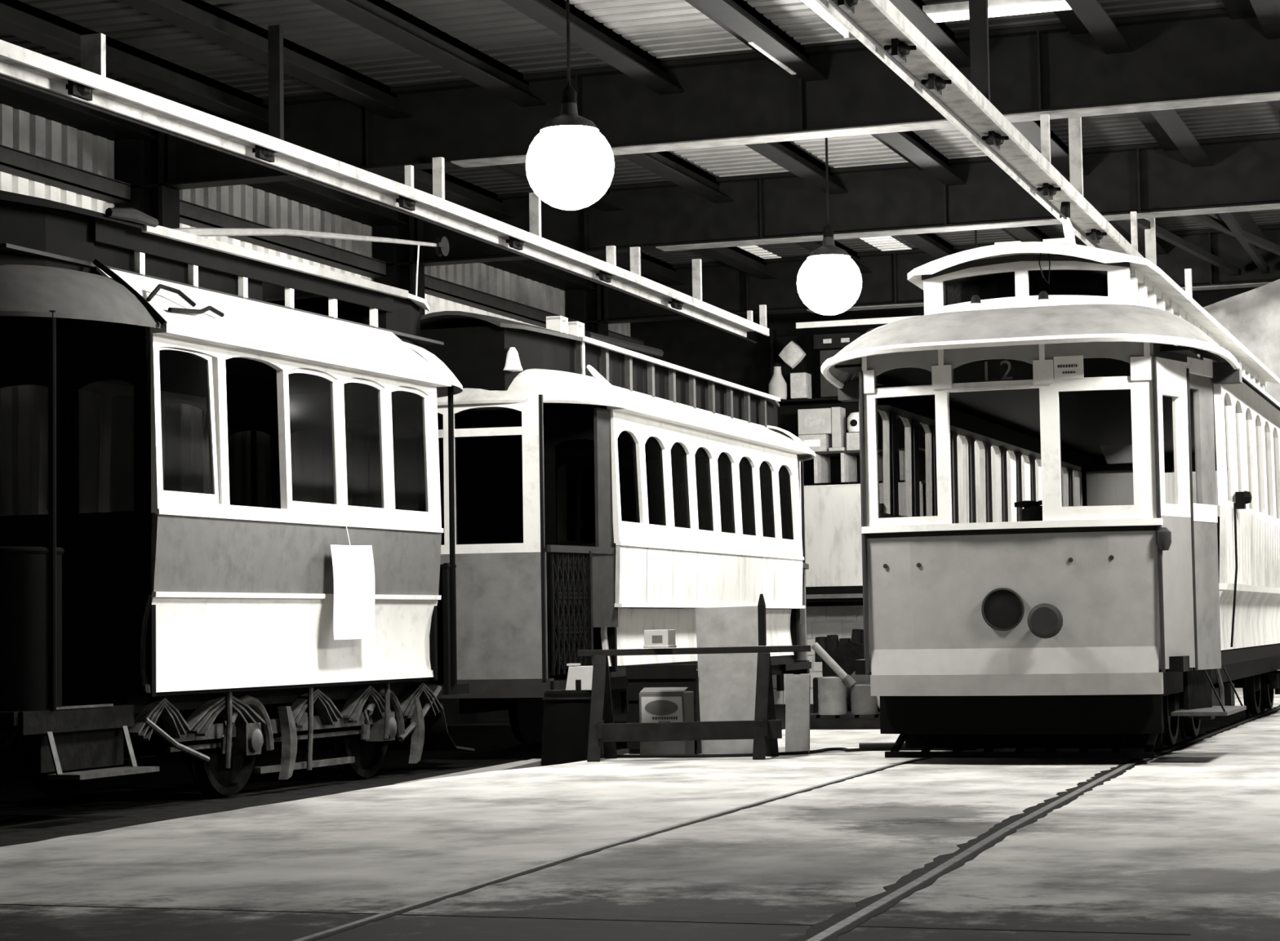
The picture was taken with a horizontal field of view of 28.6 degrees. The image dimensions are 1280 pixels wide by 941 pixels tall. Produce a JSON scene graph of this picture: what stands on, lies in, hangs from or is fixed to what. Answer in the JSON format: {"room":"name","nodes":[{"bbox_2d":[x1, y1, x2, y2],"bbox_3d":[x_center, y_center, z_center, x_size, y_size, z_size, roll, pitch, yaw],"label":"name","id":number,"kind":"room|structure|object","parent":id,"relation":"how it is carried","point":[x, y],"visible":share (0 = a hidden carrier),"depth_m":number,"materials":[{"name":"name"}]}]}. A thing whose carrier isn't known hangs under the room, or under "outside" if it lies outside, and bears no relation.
{"room":"tram depot","nodes":[
{"label":"tram depot","id":0,"kind":"room"},
{"bbox_2d":[0,103,630,493],"bbox_3d":[-4.500,-0.325,24.993,0.130,6.200,27.981,-2,-4,19],"label":"wall","id":1,"kind":"structure","parent":0,"point":[20,130],"depth_m":25.89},
{"bbox_2d":[0,93,577,291],"bbox_3d":[-4.540,-3.202,24.649,0.250,0.260,27.000,-2,-4,19],"label":"beam","id":2,"kind":"structure","parent":1,"relation":"attached to","point":[15,104],"depth_m":26.59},
{"bbox_2d":[0,73,596,291],"bbox_3d":[-5.287,-3.332,22.265,0.500,0.266,32.000,-2,-4,19],"label":"trim","id":3,"kind":"structure","parent":1,"relation":"attached to","point":[322,194],"depth_m":26.63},
{"bbox_2d":[0,698,621,770],"bbox_3d":[-4.604,1.830,24.334,0.100,1.820,26.900,-2,-4,19],"label":"baseboard","id":4,"kind":"structure","parent":1,"relation":"attached to","point":[451,706],"depth_m":30.57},
{"bbox_2d":[0,144,644,345],"bbox_3d":[-4.553,-2.558,24.617,0.200,0.170,27.000,-2,-4,19],"label":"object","id":5,"kind":"structure","parent":1,"relation":"attached to","point":[14,162],"depth_m":26.23,"materials":[{"name":"grey paint"}]},
{"bbox_2d":[0,24,768,343],"bbox_3d":[-2.015,-2.728,21.811,0.505,1.080,21.400,-2,-4,19],"label":"trough","id":6,"kind":"object","parent":1,"relation":"hanging from","point":[89,83],"visible":0.99,"depth_m":19.97,"materials":[{"name":"white metal"}]},
{"bbox_2d":[130,8,1279,190],"bbox_3d":[3.811,-3.333,20.739,18.400,0.732,0.300,-2,-4,19],"label":"beam","id":7,"kind":"structure","parent":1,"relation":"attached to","point":[1202,58],"depth_m":21.69,"materials":[{"name":"metal"}]},
{"bbox_2d":[579,224,1279,324],"bbox_3d":[7.743,-2.707,31.794,18.400,0.732,0.300,-2,-4,19],"label":"beam","id":8,"kind":"structure","parent":1,"relation":"attached to","point":[726,287],"depth_m":33.42,"materials":[{"name":"black metal"}]},
{"bbox_2d":[0,0,687,285],"bbox_3d":[-4.062,-3.378,21.832,0.500,0.266,32.000,-2,-4,19],"label":"ceiling beam","id":9,"kind":"structure","parent":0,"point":[19,19],"depth_m":21.86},
{"bbox_2d":[0,704,813,847],"bbox_3d":[-2.022,2.727,22.354,6.300,0.300,31.000,-2,-4,19],"label":"pit","id":10,"kind":"structure","parent":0,"point":[28,815],"depth_m":18.84,"materials":[{"name":"black concrete"}]},
{"bbox_2d":[116,127,181,759],"bbox_3d":[-4.621,-0.340,23.602,0.490,6.060,0.320,-2,-4,19],"label":"trim column","id":11,"kind":"structure","parent":10,"relation":"on","point":[162,203],"depth_m":23.61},
{"bbox_2d":[0,190,475,799],"bbox_3d":[-3.188,0.034,18.993,2.381,4.725,7.960,-2,-4,21],"label":"streetcar","id":12,"kind":"object","parent":10,"relation":"on","point":[316,390],"visible":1,"depth_m":17.23,"materials":[{"name":"beige paint"}]},
{"bbox_2d":[0,264,162,328],"bbox_3d":[-4.401,-1.101,16.020,2.260,0.430,1.420,-2,-4,21],"label":"hood","id":13,"kind":"object","parent":12,"relation":"attached to","point":[52,291],"depth_m":15.73,"materials":[{"name":"metal"}]},
{"bbox_2d":[105,207,159,226],"bbox_3d":[-3.344,-1.687,16.587,0.095,0.095,0.556,-2,-4,21],"label":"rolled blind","id":14,"kind":"object","parent":12,"relation":"hanging from","point":[129,216],"depth_m":16.53,"materials":[{"name":"fabric"}]},
{"bbox_2d":[93,241,262,301],"bbox_3d":[-3.236,-1.442,17.527,0.030,0.320,2.300,-2,-4,21],"label":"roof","id":15,"kind":"object","parent":12,"relation":"hanging from","point":[109,255],"depth_m":17.45,"materials":[{"name":"white paint"}]},
{"bbox_2d":[330,525,375,639],"bbox_3d":[-2.132,0.821,18.515,0.078,0.851,0.640,-2,-4,21],"label":"paper sheet","id":16,"kind":"object","parent":12,"relation":"hanging from","point":[353,570],"visible":1,"depth_m":18.47,"materials":[{"name":"white paper"}]},
{"bbox_2d":[400,341,462,397],"bbox_3d":[-2.438,-0.824,20.984,2.260,0.430,0.950,-2,-4,21],"label":"hood","id":17,"kind":"object","parent":12,"relation":"attached to","point":[453,387],"depth_m":20.35,"materials":[{"name":"metal"}]},
{"bbox_2d":[373,213,425,701],"bbox_3d":[-2.747,-0.042,28.870,0.490,6.060,0.320,-2,-4,19],"label":"trim column","id":18,"kind":"structure","parent":10,"relation":"on","point":[404,277],"depth_m":28.91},
{"bbox_2d":[392,760,541,785],"bbox_3d":[-1.265,2.290,18.893,0.210,0.118,1.788,-3,-4,29],"label":"plank","id":19,"kind":"object","parent":10,"relation":"on","point":[462,773],"visible":0.18,"depth_m":18.80,"materials":[{"name":"grey wood"}]},
{"bbox_2d":[463,759,541,775],"bbox_3d":[-1.116,2.257,18.629,0.210,0.148,1.584,-3,-4,29],"label":"plank","id":20,"kind":"object","parent":10,"relation":"on","point":[532,762],"visible":0.18,"depth_m":18.94,"materials":[{"name":"grey wood"}]},
{"bbox_2d":[541,689,604,766],"bbox_3d":[-0.509,1.999,18.935,0.500,0.680,0.500,-2,-4,19],"label":"bin","id":21,"kind":"object","parent":10,"relation":"on","point":[566,713],"visible":0.66,"depth_m":18.74,"materials":[{"name":"black paint"}]},
{"bbox_2d":[565,663,593,690],"bbox_3d":[-0.440,1.554,18.877,0.219,0.200,0.170,-2,-4,9],"label":"carton","id":22,"kind":"object","parent":21,"relation":"on","point":[579,677],"visible":0.79,"depth_m":18.81,"materials":[{"name":"cardboard"}]},
{"bbox_2d":[566,283,613,711],"bbox_3d":[-0.688,0.285,34.656,0.490,6.060,0.320,-2,-4,19],"label":"trim column","id":23,"kind":"structure","parent":10,"relation":"on","point":[576,300],"depth_m":34.70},
{"bbox_2d":[397,311,815,744],"bbox_3d":[-0.187,0.686,25.897,2.336,4.185,9.338,-2,-4,18],"label":"streetcar","id":24,"kind":"object","parent":10,"relation":"on","point":[607,492],"visible":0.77,"depth_m":22.70,"materials":[{"name":"beige paint"}]},
{"bbox_2d":[436,368,631,408],"bbox_3d":[-1.427,-0.710,22.305,2.338,0.364,1.477,-2,-4,19],"label":"hood","id":25,"kind":"object","parent":24,"relation":"attached to","point":[482,388],"depth_m":21.67,"materials":[{"name":"metal"}]},
{"bbox_2d":[542,403,599,408],"bbox_3d":[-0.771,-0.796,26.206,0.040,0.370,6.500,-2,-4,18],"label":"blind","id":26,"kind":"object","parent":24,"relation":"hanging from","point":[544,405],"depth_m":26.02,"materials":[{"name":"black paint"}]},
{"bbox_2d":[568,338,760,425],"bbox_3d":[0.369,-0.837,25.834,0.040,0.370,6.500,-2,-4,18],"label":"railing","id":27,"kind":"object","parent":24,"relation":"hanging from","point":[618,367],"depth_m":25.40,"materials":[{"name":"black paint"}]},
{"bbox_2d":[767,425,815,461],"bbox_3d":[1.034,-0.289,29.695,2.338,0.364,1.477,-2,-4,19],"label":"hood","id":28,"kind":"object","parent":24,"relation":"attached to","point":[808,454],"depth_m":28.82,"materials":[{"name":"white metal"}]},
{"bbox_2d":[769,315,925,691],"bbox_3d":[2.959,0.504,35.403,2.350,5.200,0.750,-2,-4,19],"label":"storage rack","id":29,"kind":"object","parent":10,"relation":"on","point":[827,468],"visible":0.37,"depth_m":35.79,"materials":[{"name":"grey paint"}]},
{"bbox_2d":[768,362,786,399],"bbox_3d":[1.955,-1.270,35.621,0.260,0.530,0.256,-2,-4,19],"label":"bottle","id":30,"kind":"object","parent":29,"relation":"on","point":[777,384],"visible":0.91,"depth_m":35.53,"materials":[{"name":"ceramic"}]},
{"bbox_2d":[778,341,805,368],"bbox_3d":[2.159,-1.640,35.517,0.400,0.400,0.240,-2,-4,19],"label":"cushion","id":31,"kind":"object","parent":29,"relation":"on","point":[792,354],"visible":1,"depth_m":35.42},
{"bbox_2d":[790,372,811,399],"bbox_3d":[2.286,-1.196,35.603,0.230,0.360,0.306,-2,-4,19],"label":"box","id":32,"kind":"object","parent":29,"relation":"on","point":[800,383],"visible":1,"depth_m":35.47,"materials":[{"name":"cardboard"}]},
{"bbox_2d":[798,434,831,452],"bbox_3d":[2.473,-0.377,35.490,0.400,0.245,0.306,-2,-4,19],"label":"box","id":33,"kind":"object","parent":29,"relation":"on","point":[815,442],"visible":0.64,"depth_m":35.34,"materials":[{"name":"grey cardboard"}]},
{"bbox_2d":[797,408,831,435],"bbox_3d":[2.506,-0.685,35.495,0.480,0.360,0.306,-2,-4,19],"label":"box","id":34,"kind":"object","parent":33,"relation":"on","point":[811,421],"visible":1,"depth_m":35.35,"materials":[{"name":"cardboard"}]},
{"bbox_2d":[777,397,858,405],"bbox_3d":[2.936,-1.003,35.576,2.300,0.030,0.600,-2,-4,19],"label":"shelf","id":35,"kind":"object","parent":29,"relation":"attached to","point":[813,401],"depth_m":35.77,"materials":[{"name":"black wood"}]},
{"bbox_2d":[819,349,841,398],"bbox_3d":[2.760,-1.364,35.447,0.360,0.660,0.300,-2,-4,19],"label":"box","id":36,"kind":"object","parent":29,"relation":"on","point":[828,389],"visible":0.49,"depth_m":35.34,"materials":[{"name":"grey paint"}]},
{"bbox_2d":[813,332,863,351],"bbox_3d":[2.802,-1.820,35.373,0.660,0.200,0.260,-2,-4,19],"label":"signal box","id":37,"kind":"object","parent":36,"relation":"on","point":[826,341],"visible":0.93,"depth_m":35.28,"materials":[{"name":"black metal"}]},
{"bbox_2d":[828,447,846,451],"bbox_3d":[2.806,-0.292,35.370,0.220,0.050,0.300,-2,-4,19],"label":"box","id":38,"kind":"object","parent":29,"relation":"on","point":[831,449],"visible":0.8,"depth_m":35.23,"materials":[{"name":"grey cardboard"}]},
{"bbox_2d":[831,406,846,448],"bbox_3d":[2.805,-0.602,35.387,0.130,0.570,0.300,-2,-4,19],"label":"box","id":39,"kind":"object","parent":38,"relation":"on","point":[838,414],"visible":1,"depth_m":35.26,"materials":[{"name":"cardboard"}]},
{"bbox_2d":[846,432,859,450],"bbox_3d":[3.076,-0.402,35.276,0.280,0.250,0.306,-2,-4,19],"label":"box","id":40,"kind":"object","parent":29,"relation":"on","point":[852,438],"visible":0.44,"depth_m":35.15,"materials":[{"name":"cardboard"}]},
{"bbox_2d":[847,412,859,432],"bbox_3d":[3.059,-0.678,35.196,0.321,0.280,0.298,1,-4,-23],"label":"can","id":41,"kind":"object","parent":40,"relation":"on","point":[853,426],"visible":0.57,"depth_m":35.07,"materials":[{"name":"beige paint"}]},
{"bbox_2d":[804,480,925,485],"bbox_3d":[2.931,0.201,35.430,2.300,0.030,0.750,-2,-4,19],"label":"shelf","id":42,"kind":"object","parent":29,"relation":"attached to","point":[806,482],"depth_m":35.21,"materials":[{"name":"grey paint"}]},
{"bbox_2d":[814,448,925,457],"bbox_3d":[2.924,-0.238,35.458,2.300,0.030,0.750,-2,-4,19],"label":"shelf","id":43,"kind":"object","parent":29,"relation":"attached to","point":[900,451],"depth_m":35.20,"materials":[{"name":"grey paint"}]},
{"bbox_2d":[804,480,923,602],"bbox_3d":[3.045,1.625,35.075,1.950,2.920,0.390,-2,-4,19],"label":"hoarding","id":44,"kind":"object","parent":10,"relation":"on","point":[832,513],"visible":0.27,"depth_m":35.07,"materials":[{"name":"wood"}]},
{"bbox_2d":[0,688,1279,940],"bbox_3d":[6.567,2.251,19.326,12.664,0.400,31.000,-2,-4,19],"label":"floor","id":45,"kind":"structure","parent":0,"point":[1186,840],"depth_m":10.37,"materials":[{"name":"concrete"}]},
{"bbox_2d":[0,904,1191,935],"bbox_3d":[-0.938,1.497,8.441,5.500,0.012,0.015,-2,-4,19],"label":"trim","id":46,"kind":"structure","parent":45,"relation":"on","point":[0,904],"depth_m":8.14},
{"bbox_2d":[293,750,964,940],"bbox_3d":[2.943,2.140,19.874,0.402,0.006,28.405,-2,-4,19],"label":"rail","id":47,"kind":"object","parent":45,"relation":"on","point":[353,925],"visible":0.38,"depth_m":10.01,"materials":[{"name":"metal"}]},
{"bbox_2d":[626,665,702,754],"bbox_3d":[0.231,1.791,18.845,0.550,0.660,0.435,-2,-4,19],"label":"wooden crate","id":48,"kind":"object","parent":45,"relation":"on","point":[639,677],"visible":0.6,"depth_m":18.68,"materials":[{"name":"brown wood"}]},
{"bbox_2d":[639,687,694,754],"bbox_3d":[0.196,1.836,18.306,0.340,0.504,0.289,-2,-4,15],"label":"carton","id":49,"kind":"object","parent":45,"relation":"on","point":[656,704],"visible":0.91,"depth_m":18.18,"materials":[{"name":"grey cardboard"}]},
{"bbox_2d":[644,700,678,722],"bbox_3d":[0.156,1.746,18.173,0.250,0.164,0.018,-2,-4,19],"label":"print","id":50,"kind":"object","parent":49,"relation":"attached to","point":[655,711],"depth_m":18.17,"materials":[{"name":"grey paper"}]},
{"bbox_2d":[577,645,810,762],"bbox_3d":[0.393,1.667,17.950,1.670,0.804,0.474,-1,-4,2],"label":"trestle","id":51,"kind":"object","parent":45,"relation":"on","point":[765,731],"visible":1,"depth_m":17.77,"materials":[{"name":"black wood"}]},
{"bbox_2d":[643,629,676,648],"bbox_3d":[0.142,1.208,17.982,0.200,0.130,0.140,-3,-4,25],"label":"carton","id":52,"kind":"object","parent":51,"relation":"on","point":[652,638],"visible":1,"depth_m":17.93,"materials":[{"name":"cardboard"}]},
{"bbox_2d":[757,594,766,645],"bbox_3d":[0.874,1.070,17.964,0.048,0.370,0.040,-2,-4,19],"label":"stake","id":53,"kind":"object","parent":51,"relation":"on","point":[761,606],"visible":1,"depth_m":17.95,"materials":[{"name":"brown wood"}]},
{"bbox_2d":[695,606,765,754],"bbox_3d":[0.682,1.550,18.541,0.660,1.090,0.350,-2,-4,19],"label":"plywood sheet","id":54,"kind":"object","parent":45,"relation":"on","point":[726,682],"visible":0.57,"depth_m":18.57,"materials":[{"name":"grey wood"}]},
{"bbox_2d":[603,747,866,757],"bbox_3d":[1.207,2.068,18.462,2.962,0.022,0.548,0,-4,-17],"label":"cable","id":55,"kind":"object","parent":45,"relation":"on","point":[845,749],"visible":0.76,"depth_m":18.15,"materials":[{"name":"black rubber"}]},
{"bbox_2d":[785,674,810,754],"bbox_3d":[1.157,1.788,18.388,0.180,0.580,0.085,-2,-4,19],"label":"board offcut","id":56,"kind":"object","parent":45,"relation":"on","point":[797,696],"visible":0.86,"depth_m":18.38,"materials":[{"name":"grey wood"}]},
{"bbox_2d":[809,711,879,729],"bbox_3d":[2.067,2.273,22.786,1.050,0.130,0.720,-2,-4,19],"label":"pallet","id":57,"kind":"object","parent":45,"relation":"on","point":[848,722],"visible":0.48,"depth_m":22.50,"materials":[{"name":"black wood"}]},
{"bbox_2d":[817,675,848,715],"bbox_3d":[1.739,2.027,22.650,0.268,0.355,0.265,-2,-4,19],"label":"drum","id":58,"kind":"object","parent":57,"relation":"on","point":[832,691],"visible":1,"depth_m":22.54,"materials":[{"name":"metal"}]},
{"bbox_2d":[811,642,856,688],"bbox_3d":[1.744,1.759,22.594,0.415,0.424,0.092,-2,-4,21],"label":"pipe","id":59,"kind":"object","parent":58,"relation":"on","point":[847,680],"visible":1,"depth_m":22.57,"materials":[{"name":"metal"}]},
{"bbox_2d":[841,674,856,688],"bbox_3d":[1.879,1.899,22.534,0.130,0.130,0.090,-2,-4,19],"label":"socket","id":60,"kind":"object","parent":59,"relation":"attached to","point":[847,680],"depth_m":22.50,"materials":[{"name":"metal"}]},
{"bbox_2d":[846,671,870,709],"bbox_3d":[2.038,2.029,22.971,0.337,0.380,0.234,-2,-4,19],"label":"sack","id":61,"kind":"object","parent":57,"relation":"on","point":[860,679],"visible":0.12,"depth_m":22.91,"materials":[{"name":"grey paint"}]},
{"bbox_2d":[850,682,878,715],"bbox_3d":[2.020,2.052,22.570,0.247,0.285,0.245,-2,-4,19],"label":"drum","id":62,"kind":"object","parent":57,"relation":"on","point":[862,701],"visible":0.79,"depth_m":22.47,"materials":[{"name":"grey metal"}]},
{"bbox_2d":[876,696,879,708],"bbox_3d":[2.287,2.021,22.506,0.355,0.330,0.246,-2,-4,19],"label":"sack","id":63,"kind":"object","parent":57,"relation":"on","point":[877,697],"visible":0.02,"depth_m":22.50,"materials":[{"name":"grey fabric"}]},
{"bbox_2d":[813,629,879,713],"bbox_3d":[2.169,1.831,23.443,1.035,1.090,0.642,-2,-4,19],"label":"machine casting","id":64,"kind":"object","parent":45,"relation":"on","point":[844,651],"visible":0.26,"depth_m":23.30,"materials":[{"name":"black metal"}]},
{"bbox_2d":[858,742,976,751],"bbox_3d":[2.059,2.047,18.600,0.870,0.060,0.106,-2,-4,9],"label":"air hose","id":65,"kind":"object","parent":45,"relation":"on","point":[868,746],"visible":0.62,"depth_m":18.62,"materials":[{"name":"black rubber"}]},
{"bbox_2d":[787,705,1279,940],"bbox_3d":[4.370,2.085,19.369,0.492,0.006,28.408,-2,-4,18],"label":"rail","id":66,"kind":"object","parent":45,"relation":"on","point":[844,922],"visible":0.96,"depth_m":10.17,"materials":[{"name":"metal"}]},
{"bbox_2d":[820,237,1279,758],"bbox_3d":[4.229,0.427,21.670,2.856,3.593,11.348,-2,-4,19],"label":"streetcar","id":67,"kind":"object","parent":66,"relation":"on","point":[1119,618],"visible":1,"depth_m":16.81,"materials":[{"name":"beige paint"}]},
{"bbox_2d":[970,294,981,310],"bbox_3d":[2.324,-1.159,17.351,0.072,0.115,0.070,-2,-4,19],"label":"marker lamp","id":68,"kind":"object","parent":67,"relation":"attached to","point":[975,302],"depth_m":17.32,"materials":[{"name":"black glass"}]},
{"bbox_2d":[820,303,1241,388],"bbox_3d":[2.556,-0.909,17.081,2.856,0.484,1.450,-2,-4,19],"label":"roof","id":69,"kind":"object","parent":67,"relation":"attached to","point":[962,340],"depth_m":16.68,"materials":[{"name":"beige paint"}]},
{"bbox_2d":[1038,290,1048,306],"bbox_3d":[2.766,-1.175,17.194,0.072,0.115,0.070,-2,-4,19],"label":"marker lamp","id":70,"kind":"object","parent":67,"relation":"attached to","point":[1043,298],"depth_m":17.17,"materials":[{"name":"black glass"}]},
{"bbox_2d":[1026,603,1062,639],"bbox_3d":[2.648,0.981,16.358,0.230,0.230,0.120,-2,-4,19],"label":"headlight assembly","id":71,"kind":"object","parent":67,"relation":"attached to","point":[1044,620],"depth_m":16.31,"materials":[{"name":"grey paint"}]},
{"bbox_2d":[0,0,1279,268],"bbox_3d":[3.285,-3.846,19.308,18.800,0.128,32.120,-2,-4,19],"label":"ceiling","id":72,"kind":"structure","parent":0,"point":[495,28],"depth_m":21.47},
{"bbox_2d":[525,0,614,209],"bbox_3d":[-0.483,-2.805,16.944,0.600,2.100,0.600,-2,-4,19],"label":"pendant lamp","id":73,"kind":"object","parent":72,"relation":"hanging from","point":[570,164],"visible":1,"depth_m":16.70,"materials":[{"name":"white glass"}]},
{"bbox_2d":[801,0,849,38],"bbox_3d":[1.407,-3.654,19.769,0.080,0.115,1.750,-2,-4,19],"label":"strip light","id":74,"kind":"object","parent":72,"relation":"attached to","point":[814,5],"visible":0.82,"depth_m":19.97,"materials":[{"name":"white plastic"}]},
{"bbox_2d":[796,137,862,315],"bbox_3d":[1.736,-2.467,23.182,0.600,2.070,0.600,-2,-4,19],"label":"pendant lamp","id":75,"kind":"object","parent":72,"relation":"hanging from","point":[829,282],"visible":0.99,"depth_m":22.95,"materials":[{"name":"white glass"}]},
{"bbox_2d":[386,133,1279,266],"bbox_3d":[5.685,-3.035,26.008,18.400,0.732,0.300,-2,-4,19],"label":"beam","id":76,"kind":"structure","parent":72,"relation":"attached to","point":[1147,180],"depth_m":27.09,"materials":[{"name":"black metal"}]},
{"bbox_2d":[922,0,968,22],"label":"strip light","id":77,"kind":"object","parent":72,"relation":"attached to","point":[949,11],"depth_m":19.86,"materials":[{"name":"white plastic"}]},
{"bbox_2d":[974,230,977,248],"bbox_3d":[3.958,-2.114,29.430,0.600,2.070,0.600,-2,-4,19],"label":"pendant lamp","id":78,"kind":"object","parent":72,"relation":"hanging from","point":[975,231],"visible":0.02,"depth_m":29.46,"materials":[{"name":"black metal"}]},
{"bbox_2d":[815,0,1192,297],"bbox_3d":[2.979,-3.046,19.998,0.355,1.330,23.307,-2,-4,19],"label":"trough","id":79,"kind":"object","parent":72,"relation":"hanging from","point":[879,25],"visible":0.8,"depth_m":18.32,"materials":[{"name":"white metal"}]},
{"bbox_2d":[1059,201,1075,243],"bbox_3d":[3.847,-1.938,22.396,0.166,0.936,0.134,-4,-5,42],"label":"rope","id":80,"kind":"object","parent":79,"relation":"hanging from","point":[1068,228],"visible":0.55,"depth_m":22.38,"materials":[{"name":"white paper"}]},
{"bbox_2d":[987,0,1071,17],"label":"strip light","id":81,"kind":"object","parent":72,"relation":"attached to","point":[995,7],"depth_m":19.67,"materials":[{"name":"white plastic"}]},
{"bbox_2d":[1124,218,1240,275],"bbox_3d":[6.306,-2.604,28.994,0.080,0.180,5.927,-3,-4,25],"label":"beam","id":82,"kind":"structure","parent":72,"relation":"attached to","point":[1143,224],"depth_m":29.10,"materials":[{"name":"black metal"}]},
{"bbox_2d":[1182,213,1279,255],"bbox_3d":[7.060,-2.633,28.727,0.080,0.180,5.977,-3,-4,29],"label":"beam","id":83,"kind":"structure","parent":72,"relation":"attached to","point":[1214,223],"depth_m":28.01,"materials":[{"name":"black metal"}]},
{"bbox_2d":[1191,279,1279,516],"bbox_3d":[9.038,-0.993,30.619,4.600,3.000,0.538,-2,-4,19],"label":"wall","id":84,"kind":"structure","parent":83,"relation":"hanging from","point":[1252,317],"depth_m":31.02,"materials":[{"name":"white paint"}]},
{"bbox_2d":[1217,212,1269,273],"bbox_3d":[6.942,-2.628,28.769,0.080,0.180,5.902,-2,-4,18],"label":"beam","id":85,"kind":"structure","parent":72,"relation":"attached to","point":[1228,218],"depth_m":28.66,"materials":[{"name":"black metal"}]},
{"bbox_2d":[748,41,795,74],"bbox_3d":[1.095,-3.405,20.663,0.040,0.030,1.250,-2,-4,19],"label":"strip light","id":86,"kind":"object","parent":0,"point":[754,45],"visible":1,"depth_m":20.62,"materials":[{"name":"white plastic"}]},
{"bbox_2d":[772,605,863,704],"bbox_3d":[8.119,2.445,34.095,16.405,1.400,0.150,-2,-4,19],"label":"wall","id":87,"kind":"structure","parent":0,"point":[821,621],"depth_m":35.97,"materials":[{"name":"paint"}]},
{"bbox_2d":[630,286,1259,606],"bbox_3d":[8.608,0.041,34.243,18.600,6.200,0.200,-2,-4,19],"label":"wall","id":88,"kind":"structure","parent":0,"point":[692,344],"depth_m":36.74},
{"bbox_2d":[116,0,777,279],"bbox_3d":[-2.838,-3.425,21.398,0.500,0.266,32.000,-2,-4,19],"label":"beam","id":89,"kind":"structure","parent":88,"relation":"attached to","point":[202,19],"depth_m":21.09,"materials":[{"name":"black metal"}]},
{"bbox_2d":[310,0,871,273],"bbox_3d":[-1.613,-3.471,20.965,0.500,0.266,32.000,-2,-4,19],"label":"beam","id":90,"kind":"structure","parent":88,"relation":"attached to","point":[383,18],"depth_m":21.14,"materials":[{"name":"grey metal"}]},
{"bbox_2d":[501,0,955,258],"bbox_3d":[-0.388,-3.518,20.532,0.500,0.266,32.000,-2,-4,19],"label":"beam","id":91,"kind":"structure","parent":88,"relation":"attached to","point":[589,34],"depth_m":21.21,"materials":[{"name":"grey metal"}]},
{"bbox_2d":[684,0,1051,241],"bbox_3d":[0.837,-3.564,20.099,0.500,0.266,32.000,-2,-4,19],"label":"ceiling beam","id":92,"kind":"structure","parent":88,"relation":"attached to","point":[739,18],"depth_m":21.03,"materials":[{"name":"grey metal"}]},
{"bbox_2d":[889,0,1168,254],"bbox_3d":[2.062,-3.611,19.666,0.500,0.266,32.000,-2,-4,19],"label":"ceiling beam","id":93,"kind":"structure","parent":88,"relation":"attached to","point":[938,33],"depth_m":21.00,"materials":[{"name":"grey metal"}]},
{"bbox_2d":[1053,0,1267,248],"bbox_3d":[3.287,-3.658,19.233,0.500,0.266,32.000,-2,-4,19],"label":"ceiling beam","id":94,"kind":"structure","parent":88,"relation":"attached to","point":[1166,126],"depth_m":23.39,"materials":[{"name":"grey metal"}]},
{"bbox_2d":[1222,0,1279,114],"bbox_3d":[4.511,-3.704,18.800,0.500,0.266,32.000,-2,-4,19],"label":"ceiling beam","id":95,"kind":"structure","parent":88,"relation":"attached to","point":[1267,11],"depth_m":19.82,"materials":[{"name":"black metal"}]},
{"bbox_2d":[956,435,1193,523],"bbox_3d":[5.877,0.859,34.611,3.650,4.300,0.050,-2,-4,19],"label":"wall","id":96,"kind":"structure","parent":0,"point":[1169,477],"depth_m":34.94,"materials":[{"name":"white paint"}]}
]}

